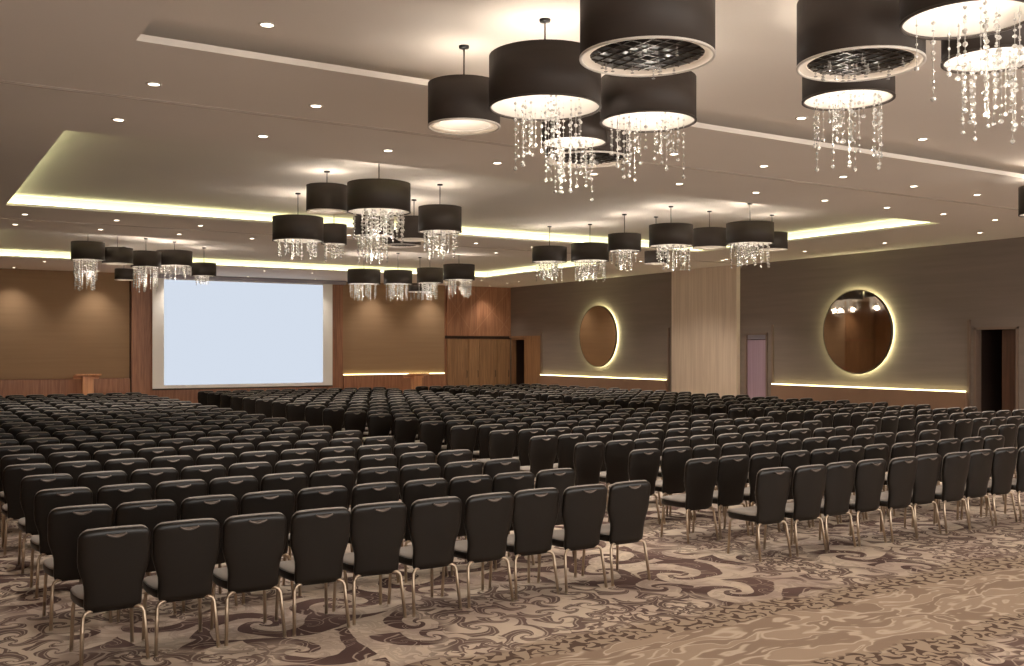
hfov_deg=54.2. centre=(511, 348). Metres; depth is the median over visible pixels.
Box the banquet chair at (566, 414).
[556,411,575,420]
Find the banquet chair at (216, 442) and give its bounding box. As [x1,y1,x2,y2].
[196,436,229,452]
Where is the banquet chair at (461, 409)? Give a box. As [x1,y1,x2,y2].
[456,407,475,412]
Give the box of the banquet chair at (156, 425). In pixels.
[142,422,170,432]
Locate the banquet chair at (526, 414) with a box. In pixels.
[513,412,534,422]
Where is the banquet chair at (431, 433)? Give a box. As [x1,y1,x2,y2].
[419,421,444,454]
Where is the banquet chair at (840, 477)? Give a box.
[793,461,856,550]
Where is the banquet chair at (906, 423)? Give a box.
[897,415,915,432]
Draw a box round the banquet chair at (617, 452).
[599,440,634,511]
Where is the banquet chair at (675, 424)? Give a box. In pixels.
[668,421,689,429]
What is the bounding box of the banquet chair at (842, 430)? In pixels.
[835,426,854,437]
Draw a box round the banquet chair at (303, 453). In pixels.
[280,448,316,466]
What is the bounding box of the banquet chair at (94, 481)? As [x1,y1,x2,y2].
[77,470,127,503]
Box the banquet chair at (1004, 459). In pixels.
[960,447,1017,525]
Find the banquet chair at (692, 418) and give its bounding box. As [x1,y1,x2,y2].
[689,414,708,428]
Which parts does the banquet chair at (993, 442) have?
backrest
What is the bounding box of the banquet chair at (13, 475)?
[1,463,51,554]
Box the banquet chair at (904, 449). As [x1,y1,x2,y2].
[883,442,915,515]
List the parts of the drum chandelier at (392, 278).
lamp shade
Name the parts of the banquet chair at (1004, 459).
leg, leg, leg, backrest, leg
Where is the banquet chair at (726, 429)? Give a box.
[714,425,737,443]
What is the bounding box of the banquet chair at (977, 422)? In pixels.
[971,418,989,436]
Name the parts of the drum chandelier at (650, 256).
lamp shade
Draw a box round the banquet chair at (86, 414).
[78,412,103,419]
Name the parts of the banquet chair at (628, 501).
leg, seat, leg, leg, backrest, leg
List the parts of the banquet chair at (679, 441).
backrest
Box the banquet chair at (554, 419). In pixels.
[543,416,565,424]
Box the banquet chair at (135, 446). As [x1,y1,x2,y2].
[119,440,155,457]
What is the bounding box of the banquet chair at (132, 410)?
[122,408,144,414]
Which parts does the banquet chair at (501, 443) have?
backrest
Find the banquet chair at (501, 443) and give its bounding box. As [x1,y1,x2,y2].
[477,430,515,465]
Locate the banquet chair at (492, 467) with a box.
[464,458,520,538]
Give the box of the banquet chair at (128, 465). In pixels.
[104,458,148,483]
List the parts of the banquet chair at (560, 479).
backrest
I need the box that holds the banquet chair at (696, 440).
[669,434,714,494]
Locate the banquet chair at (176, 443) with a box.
[158,438,193,455]
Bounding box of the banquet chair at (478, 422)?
[473,419,496,460]
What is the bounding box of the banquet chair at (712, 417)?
[709,413,727,434]
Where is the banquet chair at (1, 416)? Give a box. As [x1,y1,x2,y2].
[0,415,18,418]
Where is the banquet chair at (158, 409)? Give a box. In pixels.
[148,407,170,413]
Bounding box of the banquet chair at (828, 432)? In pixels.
[813,427,835,439]
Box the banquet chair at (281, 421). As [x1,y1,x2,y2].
[261,418,286,427]
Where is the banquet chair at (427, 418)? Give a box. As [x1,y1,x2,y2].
[415,416,441,442]
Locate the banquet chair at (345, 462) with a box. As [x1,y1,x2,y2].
[318,456,357,506]
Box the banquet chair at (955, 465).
[911,452,970,533]
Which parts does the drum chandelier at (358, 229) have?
lamp shade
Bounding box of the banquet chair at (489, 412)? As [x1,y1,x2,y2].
[484,409,504,418]
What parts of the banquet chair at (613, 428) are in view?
backrest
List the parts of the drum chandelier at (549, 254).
lamp shade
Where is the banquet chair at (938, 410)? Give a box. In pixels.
[933,408,947,414]
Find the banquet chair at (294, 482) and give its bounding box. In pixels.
[260,472,307,557]
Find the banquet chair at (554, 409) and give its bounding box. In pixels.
[547,407,565,412]
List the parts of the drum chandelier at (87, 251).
lamp shade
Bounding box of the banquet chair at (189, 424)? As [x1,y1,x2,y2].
[173,421,200,430]
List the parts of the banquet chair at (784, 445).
backrest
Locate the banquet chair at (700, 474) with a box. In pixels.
[660,457,718,543]
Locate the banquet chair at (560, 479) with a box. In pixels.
[513,468,574,558]
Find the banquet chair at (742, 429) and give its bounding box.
[737,424,758,441]
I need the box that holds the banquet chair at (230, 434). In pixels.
[207,430,238,443]
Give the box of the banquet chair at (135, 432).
[124,427,155,439]
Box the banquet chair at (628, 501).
[581,480,650,585]
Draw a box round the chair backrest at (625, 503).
[607,480,646,521]
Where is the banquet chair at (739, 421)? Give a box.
[734,418,753,427]
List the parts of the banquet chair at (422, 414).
backrest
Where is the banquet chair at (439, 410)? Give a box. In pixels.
[434,407,453,415]
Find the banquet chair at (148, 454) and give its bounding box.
[137,447,176,467]
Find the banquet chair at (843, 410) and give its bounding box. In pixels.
[839,408,853,413]
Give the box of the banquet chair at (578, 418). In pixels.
[567,415,588,421]
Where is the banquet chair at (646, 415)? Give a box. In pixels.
[632,412,650,419]
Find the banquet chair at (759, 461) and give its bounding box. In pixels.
[723,452,780,534]
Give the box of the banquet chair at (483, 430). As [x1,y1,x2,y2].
[473,424,503,458]
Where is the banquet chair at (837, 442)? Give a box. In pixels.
[827,436,851,450]
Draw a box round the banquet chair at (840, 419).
[832,413,850,427]
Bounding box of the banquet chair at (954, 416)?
[949,413,965,437]
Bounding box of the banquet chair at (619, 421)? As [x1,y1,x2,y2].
[603,418,624,430]
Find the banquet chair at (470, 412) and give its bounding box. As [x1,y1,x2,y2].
[462,410,482,417]
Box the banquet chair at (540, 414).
[536,412,555,420]
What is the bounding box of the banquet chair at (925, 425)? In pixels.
[916,421,936,440]
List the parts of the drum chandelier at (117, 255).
lamp shade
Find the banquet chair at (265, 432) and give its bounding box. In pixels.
[240,428,270,441]
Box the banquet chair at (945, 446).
[910,438,960,509]
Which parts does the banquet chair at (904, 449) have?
backrest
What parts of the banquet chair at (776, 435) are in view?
backrest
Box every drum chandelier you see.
[70,241,104,290]
[102,236,132,264]
[114,268,132,280]
[130,238,161,292]
[156,241,192,279]
[191,247,216,284]
[272,193,323,259]
[306,171,346,214]
[321,223,346,261]
[347,164,410,244]
[347,254,379,300]
[353,215,393,263]
[383,229,420,247]
[384,253,411,300]
[398,199,429,241]
[409,257,429,300]
[417,267,442,299]
[418,184,461,259]
[427,44,499,134]
[443,263,474,297]
[489,18,601,181]
[532,226,566,281]
[542,111,607,201]
[545,129,631,171]
[571,224,608,281]
[579,0,715,78]
[600,71,696,181]
[608,214,640,269]
[644,216,666,264]
[649,206,692,270]
[692,211,726,249]
[726,203,773,268]
[756,214,787,251]
[796,0,926,81]
[802,76,895,171]
[899,0,1023,113]
[940,25,1023,143]
[1018,186,1023,216]
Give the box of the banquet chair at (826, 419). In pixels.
[814,414,831,427]
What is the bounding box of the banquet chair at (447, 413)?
[440,411,461,438]
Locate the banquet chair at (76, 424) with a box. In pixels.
[67,420,95,429]
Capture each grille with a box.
[388,244,415,246]
[552,152,622,164]
[590,39,704,70]
[807,48,914,75]
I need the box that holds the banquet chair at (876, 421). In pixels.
[862,417,881,432]
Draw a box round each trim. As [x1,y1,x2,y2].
[0,80,1016,209]
[0,218,740,263]
[141,34,1023,174]
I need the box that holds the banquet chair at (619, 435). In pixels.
[613,431,638,440]
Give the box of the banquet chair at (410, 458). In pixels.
[399,451,435,498]
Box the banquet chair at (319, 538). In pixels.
[274,507,350,635]
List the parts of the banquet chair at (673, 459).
seat, leg, backrest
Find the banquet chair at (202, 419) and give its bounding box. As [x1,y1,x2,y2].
[186,416,211,424]
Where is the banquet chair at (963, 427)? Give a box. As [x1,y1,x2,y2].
[954,419,972,440]
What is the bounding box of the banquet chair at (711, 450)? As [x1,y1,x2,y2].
[669,444,720,520]
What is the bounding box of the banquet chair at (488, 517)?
[441,492,514,608]
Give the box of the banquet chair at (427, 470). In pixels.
[399,463,440,546]
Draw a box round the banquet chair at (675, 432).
[660,428,690,463]
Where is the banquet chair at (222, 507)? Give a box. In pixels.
[180,494,237,612]
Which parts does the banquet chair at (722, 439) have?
backrest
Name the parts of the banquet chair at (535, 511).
leg, seat, leg, leg, backrest, leg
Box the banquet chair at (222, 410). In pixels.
[210,408,232,414]
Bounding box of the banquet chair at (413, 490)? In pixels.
[402,478,448,582]
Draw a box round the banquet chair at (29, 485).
[17,474,73,573]
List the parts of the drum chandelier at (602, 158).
lamp shade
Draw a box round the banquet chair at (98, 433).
[88,429,120,441]
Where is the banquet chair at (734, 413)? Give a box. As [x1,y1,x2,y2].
[728,408,746,419]
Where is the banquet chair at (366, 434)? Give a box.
[363,410,388,436]
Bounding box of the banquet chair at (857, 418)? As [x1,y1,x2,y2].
[850,412,867,435]
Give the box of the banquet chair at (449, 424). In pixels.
[435,420,469,462]
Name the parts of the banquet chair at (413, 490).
leg, backrest, leg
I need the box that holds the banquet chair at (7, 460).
[0,454,44,537]
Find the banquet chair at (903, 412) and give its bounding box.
[900,410,915,415]
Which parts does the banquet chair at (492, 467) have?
backrest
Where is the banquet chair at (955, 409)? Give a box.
[947,407,961,418]
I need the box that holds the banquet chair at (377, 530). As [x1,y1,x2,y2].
[332,501,406,624]
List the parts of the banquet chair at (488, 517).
leg, seat, leg, leg, backrest, leg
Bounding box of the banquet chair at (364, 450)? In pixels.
[354,444,391,486]
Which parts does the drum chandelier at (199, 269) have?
lamp shade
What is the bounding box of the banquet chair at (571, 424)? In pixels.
[555,420,578,430]
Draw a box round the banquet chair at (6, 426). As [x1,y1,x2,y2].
[0,422,31,432]
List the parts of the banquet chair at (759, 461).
leg, seat, leg, backrest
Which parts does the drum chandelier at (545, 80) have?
lamp shade, rod, ceiling plate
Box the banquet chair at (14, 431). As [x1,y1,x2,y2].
[8,427,40,438]
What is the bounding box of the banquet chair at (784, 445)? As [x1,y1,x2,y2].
[753,439,801,505]
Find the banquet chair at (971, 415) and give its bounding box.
[966,412,982,419]
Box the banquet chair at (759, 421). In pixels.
[754,417,773,430]
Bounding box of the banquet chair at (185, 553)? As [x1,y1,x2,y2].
[141,518,220,656]
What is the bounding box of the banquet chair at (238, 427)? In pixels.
[222,424,250,435]
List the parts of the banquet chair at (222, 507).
leg, backrest, leg, leg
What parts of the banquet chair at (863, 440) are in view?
backrest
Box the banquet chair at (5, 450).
[0,446,33,491]
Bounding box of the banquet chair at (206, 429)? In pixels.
[191,425,220,436]
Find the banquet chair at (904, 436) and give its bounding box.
[895,431,917,443]
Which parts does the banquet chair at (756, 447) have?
backrest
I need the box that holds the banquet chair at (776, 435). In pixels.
[745,430,789,487]
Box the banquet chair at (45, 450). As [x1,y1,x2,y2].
[36,444,75,463]
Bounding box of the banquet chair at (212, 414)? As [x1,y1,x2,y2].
[198,412,221,419]
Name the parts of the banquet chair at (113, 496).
backrest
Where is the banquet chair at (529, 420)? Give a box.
[521,417,542,428]
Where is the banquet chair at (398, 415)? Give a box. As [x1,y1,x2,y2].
[392,413,415,438]
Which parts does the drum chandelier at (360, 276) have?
lamp shade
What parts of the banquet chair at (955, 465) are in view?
leg, seat, leg, backrest, leg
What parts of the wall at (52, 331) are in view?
fabric panel, fabric panel, wood panel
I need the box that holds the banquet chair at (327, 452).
[318,446,354,462]
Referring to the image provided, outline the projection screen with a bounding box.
[151,274,345,389]
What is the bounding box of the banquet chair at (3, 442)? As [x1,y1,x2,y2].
[0,439,18,446]
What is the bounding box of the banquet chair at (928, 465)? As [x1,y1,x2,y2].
[882,454,941,533]
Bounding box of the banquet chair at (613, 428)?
[597,424,620,483]
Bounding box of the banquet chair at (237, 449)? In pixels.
[218,443,254,462]
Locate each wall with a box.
[0,268,510,402]
[509,237,1023,412]
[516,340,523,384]
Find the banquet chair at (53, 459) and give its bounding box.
[47,451,90,473]
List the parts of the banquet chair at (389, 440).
backrest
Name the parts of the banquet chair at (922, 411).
backrest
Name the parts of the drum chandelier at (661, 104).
lamp shade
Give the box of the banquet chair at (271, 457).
[239,451,277,473]
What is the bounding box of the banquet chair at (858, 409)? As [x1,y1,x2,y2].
[854,407,868,412]
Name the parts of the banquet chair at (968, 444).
backrest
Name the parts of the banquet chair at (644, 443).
backrest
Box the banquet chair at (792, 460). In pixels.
[754,450,810,530]
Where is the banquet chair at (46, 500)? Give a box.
[29,487,92,598]
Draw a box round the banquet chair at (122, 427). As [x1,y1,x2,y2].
[110,423,140,433]
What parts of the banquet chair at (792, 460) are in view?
backrest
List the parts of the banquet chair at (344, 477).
backrest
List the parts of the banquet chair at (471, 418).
backrest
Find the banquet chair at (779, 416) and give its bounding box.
[767,411,785,424]
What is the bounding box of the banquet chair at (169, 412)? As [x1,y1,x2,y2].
[160,410,183,416]
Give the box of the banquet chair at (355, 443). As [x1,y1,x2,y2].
[329,438,361,457]
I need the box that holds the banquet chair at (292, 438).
[266,433,297,448]
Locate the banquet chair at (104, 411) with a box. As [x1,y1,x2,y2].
[97,408,120,414]
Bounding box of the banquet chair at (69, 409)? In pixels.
[59,407,82,412]
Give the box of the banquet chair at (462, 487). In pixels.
[448,475,492,575]
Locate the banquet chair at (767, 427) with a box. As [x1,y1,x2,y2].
[759,423,781,432]
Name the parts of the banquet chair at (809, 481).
leg, seat, leg, leg, backrest, leg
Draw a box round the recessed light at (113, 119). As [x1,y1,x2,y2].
[111,118,125,121]
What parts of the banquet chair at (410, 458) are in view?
backrest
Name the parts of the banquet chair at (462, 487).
backrest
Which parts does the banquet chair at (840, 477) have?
leg, leg, backrest, leg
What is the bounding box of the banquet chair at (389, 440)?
[357,436,394,473]
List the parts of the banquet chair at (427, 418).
backrest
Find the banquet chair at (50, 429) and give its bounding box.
[43,425,74,436]
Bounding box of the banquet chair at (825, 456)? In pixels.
[785,448,838,526]
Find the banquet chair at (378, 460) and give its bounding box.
[358,454,396,470]
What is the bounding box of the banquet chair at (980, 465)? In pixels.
[936,449,993,528]
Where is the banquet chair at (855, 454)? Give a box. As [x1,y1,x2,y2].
[838,446,864,522]
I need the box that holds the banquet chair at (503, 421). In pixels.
[497,418,519,426]
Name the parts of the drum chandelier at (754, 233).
lamp shade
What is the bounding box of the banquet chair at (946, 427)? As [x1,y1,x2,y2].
[937,420,955,439]
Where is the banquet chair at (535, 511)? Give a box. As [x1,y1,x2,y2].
[488,487,559,599]
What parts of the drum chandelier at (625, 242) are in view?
lamp shade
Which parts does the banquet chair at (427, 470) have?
backrest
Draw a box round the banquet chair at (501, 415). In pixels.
[490,413,511,423]
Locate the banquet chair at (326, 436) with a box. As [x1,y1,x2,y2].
[300,432,330,446]
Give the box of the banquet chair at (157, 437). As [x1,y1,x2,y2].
[137,433,170,446]
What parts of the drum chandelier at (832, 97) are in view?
lamp shade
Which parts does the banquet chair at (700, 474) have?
leg, seat, leg, leg, backrest, leg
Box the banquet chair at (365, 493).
[348,482,399,583]
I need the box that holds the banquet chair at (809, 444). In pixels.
[801,437,827,452]
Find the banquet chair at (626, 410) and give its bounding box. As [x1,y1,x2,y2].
[616,408,635,417]
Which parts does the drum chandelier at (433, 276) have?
lamp shade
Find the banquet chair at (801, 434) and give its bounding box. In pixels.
[789,429,810,448]
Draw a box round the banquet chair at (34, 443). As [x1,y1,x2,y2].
[22,437,59,453]
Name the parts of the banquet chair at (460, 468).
backrest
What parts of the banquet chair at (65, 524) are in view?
leg, seat, leg, backrest, leg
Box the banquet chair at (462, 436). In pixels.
[450,425,476,460]
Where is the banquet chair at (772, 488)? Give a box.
[727,467,791,561]
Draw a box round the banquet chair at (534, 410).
[526,408,544,416]
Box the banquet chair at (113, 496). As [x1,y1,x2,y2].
[97,483,151,575]
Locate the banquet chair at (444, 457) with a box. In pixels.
[437,449,472,477]
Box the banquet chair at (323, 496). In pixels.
[282,485,348,596]
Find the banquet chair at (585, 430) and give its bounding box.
[571,426,596,441]
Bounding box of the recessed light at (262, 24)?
[258,22,275,27]
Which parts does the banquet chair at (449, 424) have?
backrest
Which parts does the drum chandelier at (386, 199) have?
lamp shade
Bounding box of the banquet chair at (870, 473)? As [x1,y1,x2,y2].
[825,459,886,546]
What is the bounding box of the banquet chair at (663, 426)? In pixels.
[645,422,667,455]
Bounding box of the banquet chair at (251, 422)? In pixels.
[233,419,259,428]
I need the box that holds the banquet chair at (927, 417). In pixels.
[915,414,932,430]
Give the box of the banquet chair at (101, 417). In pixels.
[86,415,112,423]
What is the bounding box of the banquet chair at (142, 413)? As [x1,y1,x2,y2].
[134,410,158,417]
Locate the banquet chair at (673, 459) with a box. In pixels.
[655,446,692,523]
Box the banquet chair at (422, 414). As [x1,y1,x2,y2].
[415,412,438,455]
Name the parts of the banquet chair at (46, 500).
leg, seat, leg, backrest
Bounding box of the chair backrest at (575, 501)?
[561,484,602,514]
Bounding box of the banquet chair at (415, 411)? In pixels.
[412,408,433,434]
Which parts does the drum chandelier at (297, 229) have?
lamp shade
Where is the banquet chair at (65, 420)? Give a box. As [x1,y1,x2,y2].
[57,416,84,424]
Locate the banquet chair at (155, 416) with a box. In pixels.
[143,413,168,421]
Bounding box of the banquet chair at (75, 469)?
[54,460,101,486]
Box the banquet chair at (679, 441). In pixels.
[657,436,689,495]
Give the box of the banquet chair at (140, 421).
[128,418,155,427]
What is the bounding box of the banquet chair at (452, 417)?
[442,415,466,444]
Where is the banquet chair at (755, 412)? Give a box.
[747,407,764,420]
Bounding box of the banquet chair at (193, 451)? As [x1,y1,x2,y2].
[178,445,215,465]
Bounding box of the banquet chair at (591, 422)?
[579,419,600,432]
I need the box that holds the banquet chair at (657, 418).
[646,416,667,424]
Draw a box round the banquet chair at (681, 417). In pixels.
[669,415,688,422]
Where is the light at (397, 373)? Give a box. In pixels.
[343,373,444,374]
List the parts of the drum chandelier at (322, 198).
lamp shade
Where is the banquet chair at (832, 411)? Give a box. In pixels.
[822,408,838,426]
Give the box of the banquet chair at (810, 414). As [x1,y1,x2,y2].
[804,409,820,420]
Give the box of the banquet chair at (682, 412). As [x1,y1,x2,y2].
[671,410,689,416]
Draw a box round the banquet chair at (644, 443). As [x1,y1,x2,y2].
[634,438,661,505]
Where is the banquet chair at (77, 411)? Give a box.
[70,409,94,415]
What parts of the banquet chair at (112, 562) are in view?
leg, seat, leg, backrest, leg, leg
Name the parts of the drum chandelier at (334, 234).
lamp shade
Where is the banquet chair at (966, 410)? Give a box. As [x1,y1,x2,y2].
[963,407,977,413]
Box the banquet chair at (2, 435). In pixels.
[0,433,13,438]
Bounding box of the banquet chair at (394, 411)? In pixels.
[389,409,411,435]
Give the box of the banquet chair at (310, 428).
[304,426,331,439]
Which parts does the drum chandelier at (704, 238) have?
lamp shade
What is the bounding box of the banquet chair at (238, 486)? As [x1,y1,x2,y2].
[208,476,257,514]
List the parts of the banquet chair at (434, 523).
leg, seat, leg, leg, backrest, leg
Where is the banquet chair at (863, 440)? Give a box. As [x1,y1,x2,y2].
[852,434,874,494]
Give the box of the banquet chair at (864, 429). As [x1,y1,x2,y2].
[855,425,876,434]
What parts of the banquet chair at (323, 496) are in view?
leg, leg, backrest, leg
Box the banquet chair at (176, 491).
[146,479,206,574]
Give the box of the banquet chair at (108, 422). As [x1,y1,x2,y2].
[98,419,126,428]
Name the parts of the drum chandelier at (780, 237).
lamp shade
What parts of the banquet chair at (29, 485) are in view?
leg, seat, leg, backrest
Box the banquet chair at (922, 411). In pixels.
[914,409,932,430]
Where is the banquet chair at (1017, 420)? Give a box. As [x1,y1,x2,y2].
[1007,416,1022,447]
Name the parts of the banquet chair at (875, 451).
backrest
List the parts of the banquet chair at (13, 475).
leg, leg, backrest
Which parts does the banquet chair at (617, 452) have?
seat, leg, backrest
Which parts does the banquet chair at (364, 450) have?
backrest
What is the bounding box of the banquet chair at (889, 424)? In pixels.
[880,416,898,437]
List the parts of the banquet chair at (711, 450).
backrest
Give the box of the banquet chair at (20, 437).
[15,432,50,445]
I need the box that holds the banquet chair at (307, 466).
[274,459,315,487]
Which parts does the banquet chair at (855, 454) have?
backrest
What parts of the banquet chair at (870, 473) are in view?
leg, seat, leg, backrest, leg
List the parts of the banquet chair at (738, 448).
backrest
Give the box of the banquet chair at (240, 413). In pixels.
[224,411,247,418]
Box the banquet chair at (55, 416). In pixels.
[51,413,76,420]
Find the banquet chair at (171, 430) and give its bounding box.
[157,426,187,438]
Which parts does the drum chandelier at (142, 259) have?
lamp shade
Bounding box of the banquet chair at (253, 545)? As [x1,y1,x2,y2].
[210,512,286,645]
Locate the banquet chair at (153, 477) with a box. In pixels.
[130,468,178,499]
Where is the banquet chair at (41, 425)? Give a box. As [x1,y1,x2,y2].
[33,421,63,431]
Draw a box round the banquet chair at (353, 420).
[344,411,366,436]
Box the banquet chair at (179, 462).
[150,455,192,479]
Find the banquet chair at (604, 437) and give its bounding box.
[586,432,612,484]
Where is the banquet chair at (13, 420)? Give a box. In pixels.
[0,418,22,425]
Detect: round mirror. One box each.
[579,305,617,366]
[823,289,893,373]
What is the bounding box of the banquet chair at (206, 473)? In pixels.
[180,465,225,494]
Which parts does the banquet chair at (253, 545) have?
leg, seat, leg, backrest, leg, leg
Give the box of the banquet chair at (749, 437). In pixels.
[742,432,765,471]
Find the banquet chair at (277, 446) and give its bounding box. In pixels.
[257,441,291,461]
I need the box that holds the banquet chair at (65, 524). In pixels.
[42,504,112,630]
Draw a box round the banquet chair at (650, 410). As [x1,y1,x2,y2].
[636,408,653,413]
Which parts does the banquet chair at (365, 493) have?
backrest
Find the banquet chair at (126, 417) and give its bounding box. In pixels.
[116,414,141,422]
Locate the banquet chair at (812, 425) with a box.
[801,421,821,437]
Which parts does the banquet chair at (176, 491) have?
backrest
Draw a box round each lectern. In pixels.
[73,374,101,394]
[403,373,429,388]
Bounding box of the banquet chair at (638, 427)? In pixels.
[622,423,644,437]
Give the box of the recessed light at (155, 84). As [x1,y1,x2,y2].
[145,82,161,86]
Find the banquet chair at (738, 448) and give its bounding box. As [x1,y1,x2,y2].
[698,442,748,516]
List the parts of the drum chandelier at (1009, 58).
lamp shade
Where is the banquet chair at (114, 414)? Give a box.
[106,411,131,418]
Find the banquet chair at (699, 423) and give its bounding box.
[691,420,713,432]
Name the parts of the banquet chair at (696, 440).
backrest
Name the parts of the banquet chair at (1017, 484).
leg, leg, leg, backrest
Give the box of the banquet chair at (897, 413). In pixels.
[884,410,900,417]
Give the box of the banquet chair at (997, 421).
[989,417,1006,426]
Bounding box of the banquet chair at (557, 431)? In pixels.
[546,427,570,463]
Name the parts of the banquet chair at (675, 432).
backrest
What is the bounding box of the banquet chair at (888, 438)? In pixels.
[874,432,894,471]
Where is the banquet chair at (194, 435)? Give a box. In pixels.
[173,431,205,444]
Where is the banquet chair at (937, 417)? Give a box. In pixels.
[933,414,949,428]
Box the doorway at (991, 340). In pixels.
[981,329,1015,412]
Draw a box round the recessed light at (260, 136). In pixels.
[257,135,269,137]
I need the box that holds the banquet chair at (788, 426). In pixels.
[781,422,801,431]
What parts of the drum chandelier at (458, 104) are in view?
lamp shade, rod, ceiling plate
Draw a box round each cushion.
[4,463,48,468]
[18,517,24,525]
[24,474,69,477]
[31,535,38,544]
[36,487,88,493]
[43,557,52,568]
[50,451,85,454]
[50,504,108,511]
[57,460,97,464]
[71,584,83,598]
[79,442,114,445]
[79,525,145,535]
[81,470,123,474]
[96,449,130,451]
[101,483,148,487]
[105,458,143,462]
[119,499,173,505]
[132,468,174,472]
[140,447,172,449]
[143,575,157,589]
[151,455,187,460]
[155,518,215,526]
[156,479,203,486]
[213,567,227,580]
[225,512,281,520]
[279,560,294,573]
[343,552,353,564]
[351,501,402,511]
[352,482,395,489]
[358,466,396,471]
[399,546,412,558]
[400,463,435,469]
[403,478,443,486]
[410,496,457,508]
[444,460,479,467]
[450,475,488,480]
[454,540,466,551]
[465,492,509,504]
[477,458,489,462]
[484,458,516,463]
[494,471,529,476]
[507,534,514,545]
[514,487,555,494]
[520,466,529,470]
[536,468,571,475]
[552,529,563,540]
[600,471,605,477]
[600,523,609,534]
[655,480,661,486]
[662,494,685,502]
[684,457,714,491]
[713,490,717,498]
[729,506,756,515]
[744,487,749,495]
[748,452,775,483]
[755,467,787,503]
[785,503,793,512]
[792,464,822,500]
[824,461,852,499]
[850,495,854,503]
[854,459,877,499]
[880,492,887,500]
[887,456,913,485]
[935,486,941,493]
[989,478,1015,484]
[991,447,1014,484]
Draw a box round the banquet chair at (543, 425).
[530,422,554,434]
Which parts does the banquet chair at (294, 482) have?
backrest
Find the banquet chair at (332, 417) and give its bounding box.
[322,408,344,435]
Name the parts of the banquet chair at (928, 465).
leg, leg, leg, backrest, leg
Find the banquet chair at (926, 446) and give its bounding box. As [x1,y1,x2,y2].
[885,440,937,512]
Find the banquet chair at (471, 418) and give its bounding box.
[467,414,488,459]
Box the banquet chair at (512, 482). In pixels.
[492,471,534,569]
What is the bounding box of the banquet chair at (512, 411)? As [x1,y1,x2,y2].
[505,409,523,417]
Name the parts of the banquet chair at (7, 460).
backrest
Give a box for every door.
[447,339,468,385]
[469,339,479,385]
[480,339,496,385]
[497,339,509,385]
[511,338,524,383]
[744,333,767,397]
[974,327,1018,412]
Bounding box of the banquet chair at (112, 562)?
[69,525,150,665]
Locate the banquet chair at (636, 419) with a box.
[625,417,645,428]
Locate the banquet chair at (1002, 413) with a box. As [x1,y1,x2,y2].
[996,410,1010,417]
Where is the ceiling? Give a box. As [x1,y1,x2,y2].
[0,0,1023,287]
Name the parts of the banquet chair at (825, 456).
backrest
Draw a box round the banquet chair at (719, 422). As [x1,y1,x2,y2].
[713,419,733,435]
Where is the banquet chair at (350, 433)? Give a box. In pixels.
[332,430,362,440]
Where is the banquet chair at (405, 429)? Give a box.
[393,417,417,444]
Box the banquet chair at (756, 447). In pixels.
[727,441,776,508]
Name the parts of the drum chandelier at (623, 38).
lamp shade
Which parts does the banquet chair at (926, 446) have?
backrest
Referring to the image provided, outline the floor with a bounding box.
[0,436,1023,665]
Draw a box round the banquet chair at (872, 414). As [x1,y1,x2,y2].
[868,411,882,418]
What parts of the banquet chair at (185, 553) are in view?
leg, seat, leg, backrest, leg, leg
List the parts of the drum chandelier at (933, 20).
lamp shade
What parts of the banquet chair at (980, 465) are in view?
leg, leg, backrest, leg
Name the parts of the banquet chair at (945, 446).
backrest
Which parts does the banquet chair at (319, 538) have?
leg, seat, leg, backrest, leg, leg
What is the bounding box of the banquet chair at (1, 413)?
[0,412,12,414]
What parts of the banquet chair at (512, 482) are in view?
leg, backrest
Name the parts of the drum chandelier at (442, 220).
lamp shade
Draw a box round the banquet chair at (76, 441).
[61,436,97,450]
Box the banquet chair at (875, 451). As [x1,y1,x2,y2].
[864,444,888,519]
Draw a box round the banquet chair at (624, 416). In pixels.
[610,413,629,419]
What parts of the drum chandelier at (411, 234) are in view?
lamp shade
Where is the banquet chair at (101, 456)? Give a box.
[93,449,133,470]
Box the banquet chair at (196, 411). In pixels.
[185,409,208,415]
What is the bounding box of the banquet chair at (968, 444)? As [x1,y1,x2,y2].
[959,437,983,506]
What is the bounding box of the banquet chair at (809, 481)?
[763,464,827,556]
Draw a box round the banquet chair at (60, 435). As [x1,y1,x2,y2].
[52,430,85,443]
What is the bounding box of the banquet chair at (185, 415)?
[171,413,195,420]
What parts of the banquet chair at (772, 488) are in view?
leg, seat, leg, leg, backrest, leg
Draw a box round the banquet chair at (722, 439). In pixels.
[716,433,741,489]
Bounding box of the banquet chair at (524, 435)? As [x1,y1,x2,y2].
[512,428,544,465]
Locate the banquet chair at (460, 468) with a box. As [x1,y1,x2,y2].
[443,460,482,538]
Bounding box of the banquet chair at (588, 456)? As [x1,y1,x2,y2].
[573,441,604,485]
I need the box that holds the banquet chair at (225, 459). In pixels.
[196,453,236,476]
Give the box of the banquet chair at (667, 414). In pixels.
[651,411,670,423]
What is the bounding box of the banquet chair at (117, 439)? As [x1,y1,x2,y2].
[99,434,134,448]
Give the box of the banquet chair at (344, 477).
[309,469,353,551]
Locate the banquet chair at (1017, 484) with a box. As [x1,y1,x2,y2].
[985,446,1023,521]
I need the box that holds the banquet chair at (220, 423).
[204,420,230,429]
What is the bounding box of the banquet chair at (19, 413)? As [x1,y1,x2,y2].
[14,411,40,418]
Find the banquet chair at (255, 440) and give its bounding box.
[232,435,264,450]
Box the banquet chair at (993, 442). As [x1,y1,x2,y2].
[983,435,1004,503]
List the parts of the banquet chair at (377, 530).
leg, seat, leg, backrest, leg, leg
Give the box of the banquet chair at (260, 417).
[241,414,265,422]
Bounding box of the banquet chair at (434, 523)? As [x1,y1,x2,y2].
[387,496,462,616]
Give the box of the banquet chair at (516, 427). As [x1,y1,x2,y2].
[504,423,528,456]
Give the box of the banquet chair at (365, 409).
[342,407,367,431]

